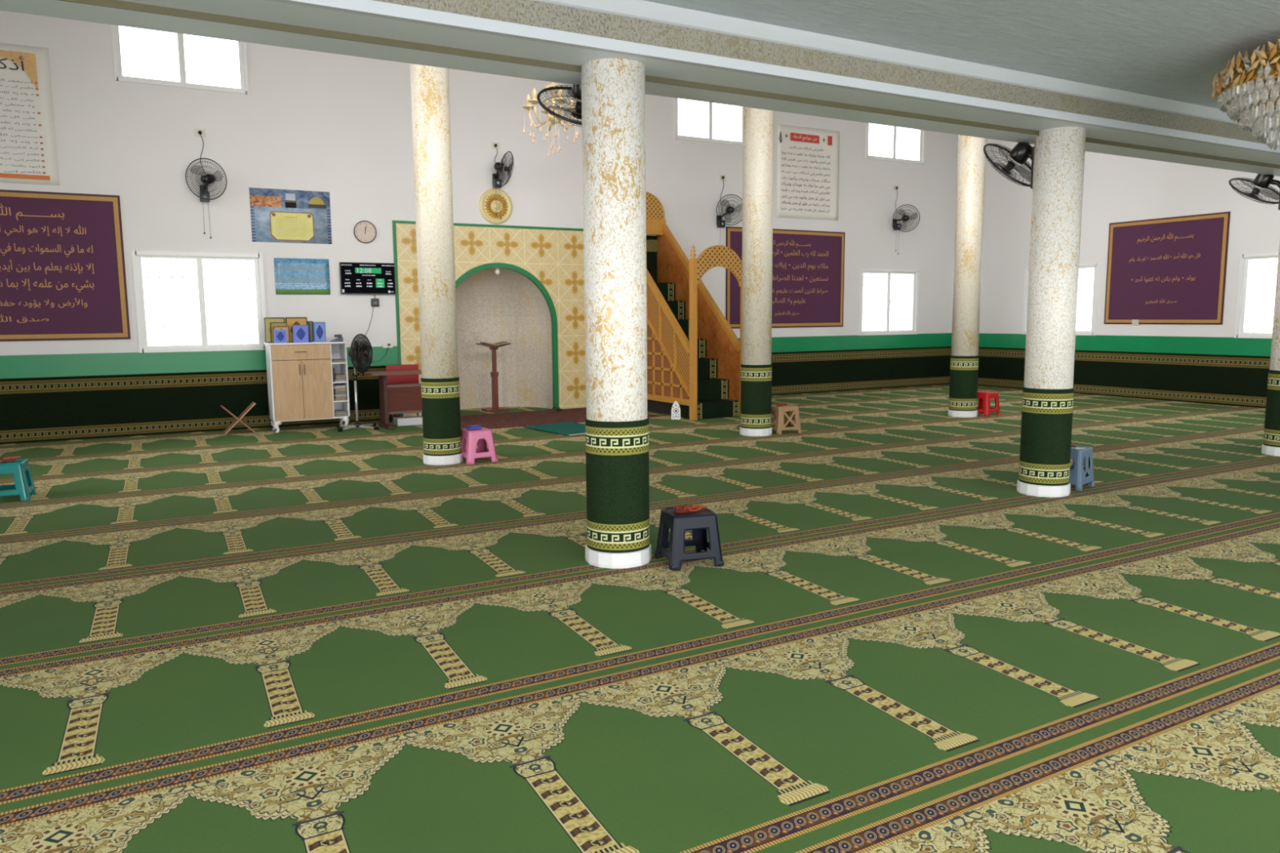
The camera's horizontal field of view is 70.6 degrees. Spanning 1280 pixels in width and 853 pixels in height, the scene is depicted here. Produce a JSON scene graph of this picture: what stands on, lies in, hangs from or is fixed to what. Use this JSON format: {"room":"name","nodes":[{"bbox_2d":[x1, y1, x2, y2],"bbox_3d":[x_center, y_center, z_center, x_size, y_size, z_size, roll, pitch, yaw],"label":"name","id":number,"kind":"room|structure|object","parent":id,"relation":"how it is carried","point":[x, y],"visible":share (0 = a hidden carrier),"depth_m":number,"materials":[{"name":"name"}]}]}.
{"room":"mosque","nodes":[
{"label":"mosque","id":0,"kind":"room"},
{"bbox_2d":[0,10,958,364],"bbox_3d":[-2.480,-3.342,14.815,22.430,6.250,0.260,-4,8,-29],"label":"wall","id":1,"kind":"structure","parent":0,"point":[340,126],"depth_m":13.62,"materials":[{"name":"paint"}]},
{"bbox_2d":[0,42,59,185],"bbox_3d":[-8.257,-3.934,11.275,1.600,1.715,0.019,-4,8,-29],"label":"poster","id":2,"kind":"object","parent":1,"relation":"attached to","point":[28,140],"visible":1,"depth_m":11.53,"materials":[{"name":"paper"}]},
{"bbox_2d":[0,189,130,341],"bbox_3d":[-8.234,-2.045,11.515,2.920,1.915,0.022,-4,8,-29],"label":"calligraphy panel","id":3,"kind":"object","parent":1,"relation":"attached to","point":[63,271],"visible":1,"depth_m":11.87,"materials":[{"name":"fabric"}]},
{"bbox_2d":[110,24,248,94],"bbox_3d":[-6.261,-5.251,12.321,1.640,1.240,0.122,-4,8,-29],"label":"window","id":4,"kind":"structure","parent":1,"relation":"in","point":[115,37],"depth_m":12.33,"materials":[{"name":"white plastic"}]},
{"bbox_2d":[131,250,266,352],"bbox_3d":[-6.215,-1.761,12.821,1.650,1.380,0.242,-4,8,-29],"label":"window","id":5,"kind":"structure","parent":1,"relation":"in","point":[138,277],"depth_m":12.76,"materials":[{"name":"white metal"}]},
{"bbox_2d":[0,365,399,444],"bbox_3d":[-7.839,-0.227,11.963,9.300,0.850,0.012,-4,8,-29],"label":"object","id":6,"kind":"structure","parent":1,"relation":"attached to","point":[40,409],"depth_m":12.50,"materials":[{"name":"carpet"}]},
{"bbox_2d":[194,128,205,137],"bbox_3d":[-6.080,-4.063,12.496,0.130,0.100,0.042,-4,8,-29],"label":"wall socket","id":7,"kind":"object","parent":1,"relation":"attached to","point":[197,131],"visible":1,"depth_m":12.49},
{"bbox_2d":[200,134,204,170],"bbox_3d":[-6.066,-3.700,12.549,0.075,0.696,0.023,-4,8,-29],"label":"power cord","id":8,"kind":"object","parent":7,"relation":"hanging from","point":[200,135],"visible":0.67,"depth_m":12.53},
{"bbox_2d":[185,158,226,238],"bbox_3d":[-5.940,-3.126,12.396,0.526,1.055,0.341,4,8,30],"label":"wall fan","id":9,"kind":"object","parent":1,"relation":"attached to","point":[208,178],"visible":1,"depth_m":12.36,"materials":[{"name":"plastic"}]},
{"bbox_2d":[248,187,332,244],"bbox_3d":[-5.089,-3.066,13.199,1.105,0.760,0.006,-4,8,-29],"label":"poster","id":10,"kind":"object","parent":1,"relation":"attached to","point":[277,215],"visible":1,"depth_m":13.19,"materials":[{"name":"paper"}]},
{"bbox_2d":[273,257,330,294],"bbox_3d":[-4.985,-2.214,13.357,0.769,0.528,0.012,-4,8,-29],"label":"poster","id":11,"kind":"object","parent":1,"relation":"attached to","point":[292,276],"visible":1,"depth_m":13.35,"materials":[{"name":"paper"}]},
{"bbox_2d":[353,220,376,243],"bbox_3d":[-4.172,-2.952,13.723,0.336,0.336,0.034,-4,8,-29],"label":"wall clock","id":12,"kind":"object","parent":1,"relation":"attached to","point":[365,232],"visible":1,"depth_m":13.72,"materials":[{"name":"white plastic"}]},
{"bbox_2d":[339,262,395,294],"bbox_3d":[-4.154,-2.256,13.798,0.822,0.480,0.064,-4,8,-29],"label":"digital clock","id":13,"kind":"object","parent":1,"relation":"attached to","point":[356,278],"visible":1,"depth_m":13.77,"materials":[{"name":"plastic"}]},
{"bbox_2d":[361,294,379,342],"bbox_3d":[-4.160,-1.626,13.879,0.328,0.804,0.038,-4,8,-29],"label":"power cord","id":14,"kind":"object","parent":1,"relation":"attached to","point":[375,302],"visible":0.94,"depth_m":13.88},
{"bbox_2d":[382,342,392,347],"bbox_3d":[-3.919,-1.260,14.062,0.150,0.075,0.044,-4,8,-29],"label":"wall socket","id":15,"kind":"object","parent":1,"relation":"attached to","point":[384,344],"visible":1,"depth_m":14.06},
{"bbox_2d":[491,142,499,149],"bbox_3d":[-2.329,-4.534,14.585,0.130,0.100,0.042,-4,8,-29],"label":"wall socket","id":16,"kind":"object","parent":1,"relation":"attached to","point":[494,144],"visible":1,"depth_m":14.58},
{"bbox_2d":[478,187,512,224],"bbox_3d":[-2.336,-3.579,14.689,0.580,0.580,0.050,-4,8,-29],"label":"wall medallion","id":17,"kind":"object","parent":1,"relation":"attached to","point":[490,204],"visible":1,"depth_m":14.68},
{"bbox_2d":[492,151,513,219],"bbox_3d":[-2.156,-3.855,14.447,0.333,1.039,0.570,-2,7,-16],"label":"wall fan","id":18,"kind":"object","parent":1,"relation":"attached to","point":[496,181],"visible":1,"depth_m":14.42,"materials":[{"name":"plastic"}]},
{"bbox_2d":[0,333,1271,378],"bbox_3d":[2.151,-0.274,7.004,21.830,0.300,18.430,-4,8,-29],"label":"trim","id":19,"kind":"structure","parent":1,"relation":"attached to","point":[11,366],"depth_m":14.78,"materials":[{"name":"paint"}]},
{"bbox_2d":[673,97,742,146],"bbox_3d":[1.287,-5.835,16.567,1.620,1.240,0.122,-4,8,-29],"label":"window","id":20,"kind":"structure","parent":1,"relation":"in","point":[710,140],"depth_m":16.55,"materials":[{"name":"white plastic"}]},
{"bbox_2d":[720,174,725,180],"bbox_3d":[1.543,-4.623,16.787,0.130,0.100,0.042,-4,8,-29],"label":"wall socket","id":21,"kind":"object","parent":1,"relation":"attached to","point":[722,176],"visible":1,"depth_m":16.78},
{"bbox_2d":[715,194,742,227],"bbox_3d":[1.630,-3.672,16.645,0.558,1.159,0.344,3,8,27],"label":"wall fan","id":22,"kind":"object","parent":1,"relation":"attached to","point":[720,224],"visible":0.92,"depth_m":16.60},
{"bbox_2d":[725,226,844,328],"bbox_3d":[2.897,-2.901,17.777,2.930,1.905,0.022,-4,8,-29],"label":"calligraphy panel","id":23,"kind":"object","parent":1,"relation":"attached to","point":[808,266],"visible":0.76,"depth_m":17.94,"materials":[{"name":"fabric"}]},
{"bbox_2d":[776,124,839,220],"bbox_3d":[3.317,-4.970,17.758,1.570,1.750,0.034,-4,8,-29],"label":"poster","id":24,"kind":"object","parent":1,"relation":"attached to","point":[808,157],"visible":1,"depth_m":17.75,"materials":[{"name":"paper"}]},
{"bbox_2d":[771,346,951,395],"bbox_3d":[3.131,-1.075,18.133,9.130,0.850,0.012,-4,8,-29],"label":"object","id":25,"kind":"structure","parent":1,"relation":"attached to","point":[829,371],"depth_m":18.93,"materials":[{"name":"carpet"}]},
{"bbox_2d":[858,268,919,335],"bbox_3d":[5.246,-2.648,19.268,1.690,1.380,0.242,-4,8,-29],"label":"window","id":26,"kind":"structure","parent":1,"relation":"in","point":[915,273],"depth_m":19.28,"materials":[{"name":"white metal"}]},
{"bbox_2d":[863,273,910,331],"bbox_3d":[5.189,-2.660,19.367,1.610,1.300,0.012,-4,8,-29],"label":"security grille","id":27,"kind":"object","parent":26,"relation":"attached to","point":[880,286],"depth_m":19.40,"materials":[{"name":"metal"}]},
{"bbox_2d":[865,123,925,164],"bbox_3d":[5.300,-6.145,18.824,1.670,1.240,0.122,-4,8,-29],"label":"window","id":28,"kind":"structure","parent":1,"relation":"in","point":[922,133],"depth_m":18.86,"materials":[{"name":"white plastic"}]},
{"bbox_2d":[893,185,898,191],"bbox_3d":[5.378,-4.996,18.935,0.130,0.100,0.042,-4,8,-29],"label":"wall socket","id":29,"kind":"object","parent":1,"relation":"attached to","point":[895,187],"visible":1,"depth_m":18.93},
{"bbox_2d":[892,204,919,254],"bbox_3d":[5.497,-4.101,18.803,0.560,0.999,0.336,4,9,35],"label":"wall fan","id":30,"kind":"object","parent":1,"relation":"attached to","point":[895,226],"visible":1,"depth_m":18.76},
{"bbox_2d":[0,384,1279,852],"bbox_3d":[1.932,0.719,7.530,22.430,0.100,19.950,-4,8,-29],"label":"floor","id":31,"kind":"structure","parent":0,"point":[311,638],"depth_m":4.42,"materials":[{"name":"carpet"}]},
{"bbox_2d":[0,458,36,501],"bbox_3d":[-5.705,0.485,8.144,0.380,0.338,0.380,-4,8,-25],"label":"plastic stool","id":32,"kind":"object","parent":31,"relation":"on","point":[24,485],"visible":0.98,"depth_m":8.06,"materials":[{"name":"plastic"}]},
{"bbox_2d":[0,458,15,462],"bbox_3d":[-5.717,0.308,8.134,0.118,0.022,0.172,6,10,44],"label":"beads","id":33,"kind":"object","parent":32,"relation":"on","point":[2,460],"visible":1,"depth_m":8.14},
{"bbox_2d":[3,456,20,459],"bbox_3d":[-5.691,0.285,8.192,0.124,0.022,0.088,-4,8,-29],"label":"beads","id":34,"kind":"object","parent":32,"relation":"on","point":[8,457],"visible":1,"depth_m":8.19},
{"bbox_2d":[220,401,256,434],"bbox_3d":[-5.617,-0.120,12.662,0.438,0.421,0.220,-4,8,-29],"label":"folding book stand","id":35,"kind":"object","parent":31,"relation":"on","point":[252,404],"visible":1,"depth_m":12.61,"materials":[{"name":"brown wood"}]},
{"bbox_2d":[264,341,350,432],"bbox_3d":[-4.774,-0.582,13.016,1.062,1.256,0.446,-4,8,-29],"label":"cabinet","id":36,"kind":"object","parent":31,"relation":"on","point":[300,379],"visible":0.91,"depth_m":12.81,"materials":[{"name":"brown wood"}]},
{"bbox_2d":[263,317,284,342],"bbox_3d":[-5.167,-1.363,12.791,0.270,0.356,0.065,-4,8,-29],"label":"book","id":37,"kind":"object","parent":36,"relation":"on","point":[267,321],"visible":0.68,"depth_m":12.74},
{"bbox_2d":[270,322,287,342],"bbox_3d":[-5.098,-1.327,12.764,0.220,0.290,0.049,-4,8,-29],"label":"book","id":38,"kind":"object","parent":36,"relation":"on","point":[272,324],"visible":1,"depth_m":12.72,"materials":[{"name":"paper"}]},
{"bbox_2d":[273,329,286,342],"bbox_3d":[-5.043,-1.264,12.675,0.165,0.186,0.038,-4,8,-29],"label":"book","id":39,"kind":"object","parent":36,"relation":"on","point":[280,335],"visible":1,"depth_m":12.66,"materials":[{"name":"paper"}]},
{"bbox_2d":[273,325,289,342],"bbox_3d":[-5.049,-1.296,12.733,0.210,0.235,0.041,-4,8,-29],"label":"book","id":40,"kind":"object","parent":36,"relation":"on","point":[283,327],"visible":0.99,"depth_m":12.74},
{"bbox_2d":[284,317,306,342],"bbox_3d":[-4.910,-1.382,12.924,0.290,0.358,0.085,-4,8,-29],"label":"book","id":41,"kind":"object","parent":36,"relation":"on","point":[290,321],"visible":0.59,"depth_m":12.87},
{"bbox_2d":[292,324,308,342],"bbox_3d":[-4.812,-1.314,12.821,0.210,0.246,0.054,-4,8,-29],"label":"book","id":42,"kind":"object","parent":36,"relation":"on","point":[300,332],"visible":1,"depth_m":12.80,"materials":[{"name":"paper"}]},
{"bbox_2d":[306,320,313,342],"bbox_3d":[-4.756,-1.369,13.040,0.055,0.300,0.182,-4,8,-29],"label":"book","id":43,"kind":"object","parent":36,"relation":"on","point":[309,323],"visible":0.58,"depth_m":12.96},
{"bbox_2d":[312,321,325,341],"bbox_3d":[-4.605,-1.357,12.988,0.165,0.287,0.063,-4,8,-29],"label":"book","id":44,"kind":"object","parent":36,"relation":"on","point":[319,328],"visible":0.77,"depth_m":12.97,"materials":[{"name":"paper"}]},
{"bbox_2d":[332,367,335,382],"bbox_3d":[-4.452,-0.751,13.091,0.036,0.200,0.180,-4,8,-29],"label":"book","id":45,"kind":"object","parent":36,"relation":"on","point":[333,369],"visible":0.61,"depth_m":13.01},
{"bbox_2d":[329,334,342,342],"bbox_3d":[-4.394,-1.279,13.085,0.160,0.105,0.120,-4,8,-29],"label":"desk phone","id":46,"kind":"object","parent":36,"relation":"on","point":[340,339],"visible":1,"depth_m":13.05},
{"bbox_2d":[332,362,346,364],"bbox_3d":[-4.432,-0.930,13.184,0.195,0.016,0.407,-4,8,-29],"label":"shelf","id":47,"kind":"object","parent":36,"relation":"attached to","point":[334,362],"depth_m":13.01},
{"bbox_2d":[333,399,346,400],"bbox_3d":[-4.395,-0.396,13.195,0.170,0.019,0.242,-4,8,-29],"label":"book","id":48,"kind":"object","parent":36,"relation":"on","point":[334,399],"visible":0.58,"depth_m":13.09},
{"bbox_3d":[-4.398,-0.416,13.197,0.151,0.019,0.242,-4,8,-29],"label":"book","id":49,"kind":"object","parent":48,"relation":"on","visible":0},
{"bbox_3d":[-4.387,-0.436,13.189,0.147,0.019,0.242,-4,8,-29],"label":"book","id":50,"kind":"object","parent":49,"relation":"on","visible":0},
{"bbox_3d":[-4.393,-0.457,13.194,0.168,0.019,0.242,-4,8,-29],"label":"book","id":51,"kind":"object","parent":50,"relation":"on","visible":0},
{"bbox_2d":[333,393,346,395],"bbox_3d":[-4.391,-0.478,13.191,0.154,0.019,0.242,-4,8,-29],"label":"book","id":52,"kind":"object","parent":51,"relation":"on","point":[334,393],"visible":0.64,"depth_m":13.09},
{"bbox_3d":[-4.387,-0.498,13.186,0.162,0.019,0.242,-4,8,-29],"label":"book","id":53,"kind":"object","parent":52,"relation":"on","visible":0},
{"bbox_3d":[-4.391,-0.518,13.184,0.159,0.019,0.242,-4,8,-29],"label":"book","id":54,"kind":"object","parent":53,"relation":"on","visible":0},
{"bbox_2d":[333,388,346,391],"bbox_3d":[-4.383,-0.538,13.181,0.158,0.019,0.242,-4,8,-29],"label":"book","id":55,"kind":"object","parent":54,"relation":"on","point":[345,388],"visible":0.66,"depth_m":13.08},
{"bbox_3d":[-4.398,-0.559,13.178,0.146,0.019,0.241,-4,8,-29],"label":"book","id":56,"kind":"object","parent":55,"relation":"on","visible":0},
{"bbox_3d":[-4.400,-0.579,13.176,0.169,0.019,0.242,-4,8,-29],"label":"book","id":57,"kind":"object","parent":56,"relation":"on","visible":0},
{"bbox_2d":[333,383,346,386],"bbox_3d":[-4.394,-0.599,13.172,0.160,0.019,0.242,-4,8,-29],"label":"book","id":58,"kind":"object","parent":57,"relation":"on","point":[340,384],"visible":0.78,"depth_m":13.09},
{"bbox_2d":[334,414,346,417],"bbox_3d":[-4.396,-0.168,13.216,0.163,0.022,0.242,-4,8,-29],"label":"book","id":59,"kind":"object","parent":36,"relation":"in","point":[337,415],"visible":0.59,"depth_m":13.11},
{"bbox_2d":[334,413,347,415],"bbox_3d":[-4.388,-0.193,13.217,0.176,0.022,0.242,-4,8,-29],"label":"book","id":60,"kind":"object","parent":59,"relation":"on","point":[335,414],"visible":0.58,"depth_m":13.11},
{"bbox_2d":[334,409,346,413],"bbox_3d":[-4.395,-0.218,13.225,0.168,0.022,0.242,-4,8,-29],"label":"book","id":61,"kind":"object","parent":60,"relation":"on","point":[338,411],"visible":0.78,"depth_m":13.15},
{"bbox_3d":[-4.398,-0.942,13.125,0.184,0.021,0.242,-4,8,-29],"label":"book","id":62,"kind":"object","parent":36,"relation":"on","visible":0},
{"bbox_2d":[331,359,345,361],"bbox_3d":[-4.391,-0.964,13.125,0.182,0.020,0.242,-4,8,-29],"label":"book","id":63,"kind":"object","parent":62,"relation":"on","point":[332,360],"visible":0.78,"depth_m":13.04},
{"bbox_3d":[-4.385,-0.669,13.163,0.137,0.019,0.242,-4,8,-29],"label":"book","id":64,"kind":"object","parent":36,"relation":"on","visible":0},
{"bbox_3d":[-4.390,-0.690,13.165,0.150,0.020,0.242,-4,8,-29],"label":"book","id":65,"kind":"object","parent":64,"relation":"on","visible":0},
{"bbox_3d":[-4.381,-0.713,13.173,0.143,0.020,0.242,-4,8,-29],"label":"book","id":66,"kind":"object","parent":65,"relation":"on","visible":0},
{"bbox_3d":[-4.384,-0.733,13.164,0.154,0.019,0.242,-4,8,-29],"label":"book","id":67,"kind":"object","parent":66,"relation":"on","visible":0},
{"bbox_2d":[334,373,345,376],"bbox_3d":[-4.382,-0.753,13.156,0.138,0.020,0.242,-4,8,-29],"label":"book","id":68,"kind":"object","parent":67,"relation":"on","point":[335,375],"visible":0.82,"depth_m":13.07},
{"bbox_2d":[336,333,378,431],"bbox_3d":[-4.088,-0.644,12.983,0.556,1.368,0.564,-3,7,-20],"label":"pedestal fan","id":69,"kind":"object","parent":31,"relation":"on","point":[359,354],"visible":1,"depth_m":12.92,"materials":[{"name":"metal"}]},
{"bbox_2d":[364,369,422,430],"bbox_3d":[-3.449,-0.406,13.312,1.040,0.805,0.620,-4,8,-29],"label":"desk","id":70,"kind":"object","parent":31,"relation":"on","point":[393,398],"visible":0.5,"depth_m":13.25,"materials":[{"name":"brown wood"}]},
{"bbox_2d":[386,364,422,422],"bbox_3d":[-3.573,-0.498,13.786,0.500,0.875,0.300,-4,8,-29],"label":"chair","id":71,"kind":"object","parent":31,"relation":"on","point":[399,379],"visible":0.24,"depth_m":13.85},
{"bbox_2d":[393,415,422,426],"bbox_3d":[-3.465,-0.085,13.549,0.400,0.110,0.240,-4,8,-29],"label":"carton","id":72,"kind":"object","parent":31,"relation":"on","point":[405,420],"visible":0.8,"depth_m":13.45,"materials":[{"name":"cardboard"}]},
{"bbox_2d":[409,63,462,465],"bbox_3d":[-2.210,-2.707,9.648,0.438,6.250,0.427,-1,7,-4],"label":"column","id":73,"kind":"structure","parent":31,"relation":"on","point":[429,85],"depth_m":9.62,"materials":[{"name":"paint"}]},
{"bbox_2d":[461,426,497,464],"bbox_3d":[-1.817,0.206,10.067,0.350,0.358,0.350,-5,8,-33],"label":"plastic stool","id":74,"kind":"object","parent":31,"relation":"on","point":[483,437],"visible":0.9,"depth_m":9.96,"materials":[{"name":"plastic"}]},
{"bbox_2d":[465,425,481,430],"bbox_3d":[-1.847,0.009,10.059,0.168,0.034,0.136,-4,8,-29],"label":"booklet","id":75,"kind":"object","parent":74,"relation":"on","point":[472,427],"visible":1,"depth_m":10.01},
{"bbox_2d":[392,220,586,417],"bbox_3d":[-2.551,-1.795,15.328,3.390,3.095,1.010,-4,8,-29],"label":"niche","id":76,"kind":"object","parent":31,"relation":"on","point":[535,304],"visible":0.82,"depth_m":15.51,"materials":[{"name":"tile"}]},
{"bbox_2d":[494,268,500,275],"bbox_3d":[-2.360,-2.592,14.960,0.090,0.165,0.090,-4,8,-29],"label":"light bulb","id":77,"kind":"object","parent":76,"relation":"hanging from","point":[497,272],"visible":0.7,"depth_m":14.93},
{"bbox_2d":[475,342,511,411],"bbox_3d":[-2.479,-0.845,15.412,0.504,1.149,0.340,-4,8,-29],"label":"lectern","id":78,"kind":"object","parent":31,"relation":"on","point":[494,375],"visible":0.99,"depth_m":15.38,"materials":[{"name":"brown wood"}]},
{"bbox_2d":[480,341,507,346],"bbox_3d":[-2.474,-1.402,15.326,0.405,0.067,0.260,-4,8,-29],"label":"open book","id":79,"kind":"object","parent":78,"relation":"on","point":[501,342],"visible":0.93,"depth_m":15.27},
{"bbox_2d":[522,422,585,435],"bbox_3d":[-0.981,0.025,12.800,0.840,0.008,1.250,-6,9,-37],"label":"mat","id":80,"kind":"object","parent":31,"relation":"on","point":[570,428],"visible":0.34,"depth_m":12.80,"materials":[{"name":"fabric"}]},
{"bbox_2d":[460,407,660,429],"bbox_3d":[-1.531,-0.148,14.334,3.220,0.012,1.860,-4,8,-29],"label":"rug","id":81,"kind":"object","parent":31,"relation":"on","point":[520,419],"visible":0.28,"depth_m":14.13,"materials":[{"name":"carpet"}]},
{"bbox_2d":[551,406,562,411],"bbox_3d":[-1.380,-0.291,15.232,0.144,0.046,0.426,-4,8,-29],"label":"power cord","id":82,"kind":"object","parent":81,"relation":"on","point":[557,409],"visible":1,"depth_m":15.18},
{"bbox_2d":[581,57,651,568],"bbox_3d":[-0.154,-0.670,5.773,0.438,3.120,0.427,-4,8,-29],"label":"column","id":83,"kind":"structure","parent":31,"relation":"on","point":[613,89],"depth_m":5.61,"materials":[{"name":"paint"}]},
{"bbox_2d":[537,84,582,127],"bbox_3d":[-0.385,-2.109,5.995,0.589,0.447,0.516,-4,8,-29],"label":"fan","id":84,"kind":"object","parent":83,"relation":"attached to","point":[575,90],"visible":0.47,"depth_m":5.92,"materials":[{"name":"metal"}]},
{"bbox_2d":[671,400,680,419],"bbox_3d":[0.553,-0.254,13.926,0.140,0.290,0.014,-2,7,-9],"label":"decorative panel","id":85,"kind":"object","parent":31,"relation":"on","point":[675,411],"visible":1,"depth_m":13.92,"materials":[{"name":"plastic"}]},
{"bbox_2d":[654,506,724,570],"bbox_3d":[0.317,0.713,5.893,0.360,0.338,0.360,-3,7,-17],"label":"plastic stool","id":86,"kind":"object","parent":31,"relation":"on","point":[699,521],"visible":0.98,"depth_m":5.77,"materials":[{"name":"plastic"}]},
{"bbox_2d":[675,507,688,513],"bbox_3d":[0.257,0.543,5.849,0.093,0.014,0.124,-4,8,-29],"label":"beads","id":87,"kind":"object","parent":86,"relation":"on","point":[677,510],"visible":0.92,"depth_m":5.81},
{"bbox_2d":[672,505,693,510],"bbox_3d":[0.273,0.526,5.887,0.156,0.014,0.085,-4,8,-29],"label":"beads","id":88,"kind":"object","parent":86,"relation":"on","point":[673,508],"visible":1,"depth_m":5.90},
{"bbox_2d":[675,506,701,511],"bbox_3d":[0.310,0.528,5.841,0.163,0.014,0.110,1,7,15],"label":"beads","id":89,"kind":"object","parent":86,"relation":"on","point":[690,507],"visible":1,"depth_m":5.83},
{"bbox_2d":[684,504,704,509],"bbox_3d":[0.351,0.525,5.911,0.153,0.014,0.070,-4,8,-29],"label":"beads","id":90,"kind":"object","parent":86,"relation":"on","point":[700,505],"visible":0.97,"depth_m":5.92},
{"bbox_2d":[645,191,742,420],"bbox_3d":[0.568,-2.115,14.950,1.042,3.734,2.705,-4,8,-29],"label":"pulpit","id":91,"kind":"object","parent":31,"relation":"on","point":[694,354],"visible":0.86,"depth_m":14.55,"materials":[{"name":"brown wood"}]},
{"bbox_2d":[739,106,773,436],"bbox_3d":[1.530,-2.997,11.751,0.438,6.250,0.427,-1,7,-4],"label":"column","id":92,"kind":"structure","parent":31,"relation":"on","point":[756,370],"depth_m":11.71,"materials":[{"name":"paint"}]},
{"bbox_2d":[771,404,801,434],"bbox_3d":[1.946,-0.105,12.309,0.380,0.368,0.380,-4,8,-24],"label":"plastic stool","id":93,"kind":"object","parent":31,"relation":"on","point":[783,420],"visible":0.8,"depth_m":12.17,"materials":[{"name":"plastic"}]},
{"bbox_2d":[947,134,986,417],"bbox_3d":[4.999,-3.265,13.703,0.438,6.250,0.427,-4,8,-29],"label":"column","id":94,"kind":"structure","parent":31,"relation":"on","point":[964,357],"depth_m":13.68,"materials":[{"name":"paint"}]},
{"bbox_2d":[977,391,1000,416],"bbox_3d":[5.402,-0.364,14.184,0.360,0.368,0.360,-5,9,-35],"label":"plastic stool","id":95,"kind":"object","parent":31,"relation":"on","point":[984,407],"visible":0.77,"depth_m":14.06,"materials":[{"name":"plastic"}]},
{"bbox_2d":[1016,126,1085,497],"bbox_3d":[3.585,-0.959,7.876,0.438,3.120,0.427,-4,8,-29],"label":"column","id":96,"kind":"structure","parent":31,"relation":"on","point":[1059,159],"depth_m":7.73,"materials":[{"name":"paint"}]},
{"bbox_2d":[983,142,1034,188],"bbox_3d":[3.329,-2.333,8.111,0.524,0.455,0.491,0,7,5],"label":"fan","id":97,"kind":"object","parent":96,"relation":"attached to","point":[1021,152],"visible":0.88,"depth_m":7.99,"materials":[{"name":"plastic"}]},
{"bbox_2d":[1069,444,1094,491],"bbox_3d":[3.958,0.369,8.328,0.341,0.368,0.341,-7,10,-43],"label":"plastic stool","id":98,"kind":"object","parent":31,"relation":"on","point":[1080,475],"visible":0.39,"depth_m":8.16,"materials":[{"name":"plastic"}]},
{"bbox_2d":[1261,239,1279,456],"bbox_3d":[7.181,-1.237,9.899,0.438,3.120,0.427,-4,8,-29],"label":"column","id":99,"kind":"structure","parent":31,"relation":"on","point":[1271,441],"depth_m":9.96,"materials":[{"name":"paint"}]},
{"bbox_2d":[1228,173,1279,209],"bbox_3d":[6.920,-2.630,10.152,0.571,0.448,0.507,1,7,9],"label":"fan","id":100,"kind":"object","parent":99,"relation":"attached to","point":[1263,181],"visible":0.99,"depth_m":10.04,"materials":[{"name":"plastic"}]},
{"bbox_2d":[642,0,1279,119],"bbox_3d":[4.444,-2.287,2.651,21.830,0.200,9.060,-4,8,-29],"label":"ceiling","id":101,"kind":"structure","parent":0,"point":[1174,50],"depth_m":5.86,"materials":[{"name":"paint"}]},
{"bbox_2d":[1210,38,1279,150],"bbox_3d":[4.678,-2.245,6.141,1.354,0.740,1.358,-2,7,-12],"label":"crystal chandelier","id":102,"kind":"object","parent":101,"relation":"hanging from","point":[1256,73],"visible":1,"depth_m":6.14,"materials":[{"name":"glass"}]},
{"bbox_2d":[978,138,1279,337],"bbox_3d":[11.739,-3.128,12.147,0.260,6.250,18.430,-4,8,-29],"label":"wall","id":103,"kind":"structure","parent":0,"point":[1117,188],"depth_m":16.85,"materials":[{"name":"paint"}]},
{"bbox_2d":[1022,262,1099,335],"bbox_3d":[8.427,-2.522,18.038,0.242,1.380,1.630,-4,8,-29],"label":"window","id":104,"kind":"structure","parent":103,"relation":"in","point":[1095,265],"depth_m":17.55,"materials":[{"name":"white metal"}]},
{"bbox_2d":[1076,267,1093,330],"bbox_3d":[8.527,-2.530,18.094,0.012,1.300,1.550,-4,8,-29],"label":"security grille","id":105,"kind":"object","parent":104,"relation":"attached to","point":[1082,282],"depth_m":17.73,"materials":[{"name":"metal"}]},
{"bbox_2d":[977,346,1270,408],"bbox_3d":[11.642,-0.439,12.411,0.012,0.850,18.430,-4,8,-29],"label":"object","id":106,"kind":"structure","parent":103,"relation":"attached to","point":[1240,380],"depth_m":16.39,"materials":[{"name":"carpet"}]},
{"bbox_2d":[1131,320,1138,324],"bbox_3d":[9.129,-1.919,16.652,0.035,0.100,0.120,-4,8,-29],"label":"wall socket","id":107,"kind":"object","parent":103,"relation":"attached to","point":[1134,322],"visible":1,"depth_m":16.64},
{"bbox_2d":[1103,211,1230,324],"bbox_3d":[9.349,-2.771,16.155,0.022,1.880,2.140,-4,8,-29],"label":"calligraphy panel","id":108,"kind":"object","parent":103,"relation":"attached to","point":[1170,270],"visible":1,"depth_m":16.06,"materials":[{"name":"fabric"}]},
{"bbox_2d":[1234,252,1278,338],"bbox_3d":[10.488,-2.095,14.432,0.242,1.380,1.680,-4,8,-29],"label":"window","id":109,"kind":"structure","parent":103,"relation":"in","point":[1243,275],"depth_m":15.02,"materials":[{"name":"white metal"}]},
{"bbox_2d":[1245,258,1278,333],"bbox_3d":[10.588,-2.102,14.489,0.012,1.300,1.600,-4,8,-29],"label":"security grille","id":110,"kind":"object","parent":109,"relation":"attached to","point":[1257,274],"depth_m":14.98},
{"bbox_3d":[-0.203,-6.065,10.392,22.430,0.200,9.590,-4,8,-29],"label":"ceiling","id":111,"kind":"structure","parent":0,"visible":0},
{"bbox_2d":[521,82,581,157],"bbox_3d":[-0.756,-3.971,7.666,0.568,3.280,0.515,1,7,9],"label":"chandelier","id":112,"kind":"object","parent":111,"relation":"hanging from","point":[552,119],"visible":0.7,"depth_m":7.80,"materials":[{"name":"metal"}]},
{"bbox_2d":[0,0,1279,176],"bbox_3d":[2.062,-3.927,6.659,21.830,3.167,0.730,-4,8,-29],"label":"beam","id":113,"kind":"structure","parent":111,"relation":"attached to","point":[686,54],"depth_m":5.70,"materials":[{"name":"paint"}]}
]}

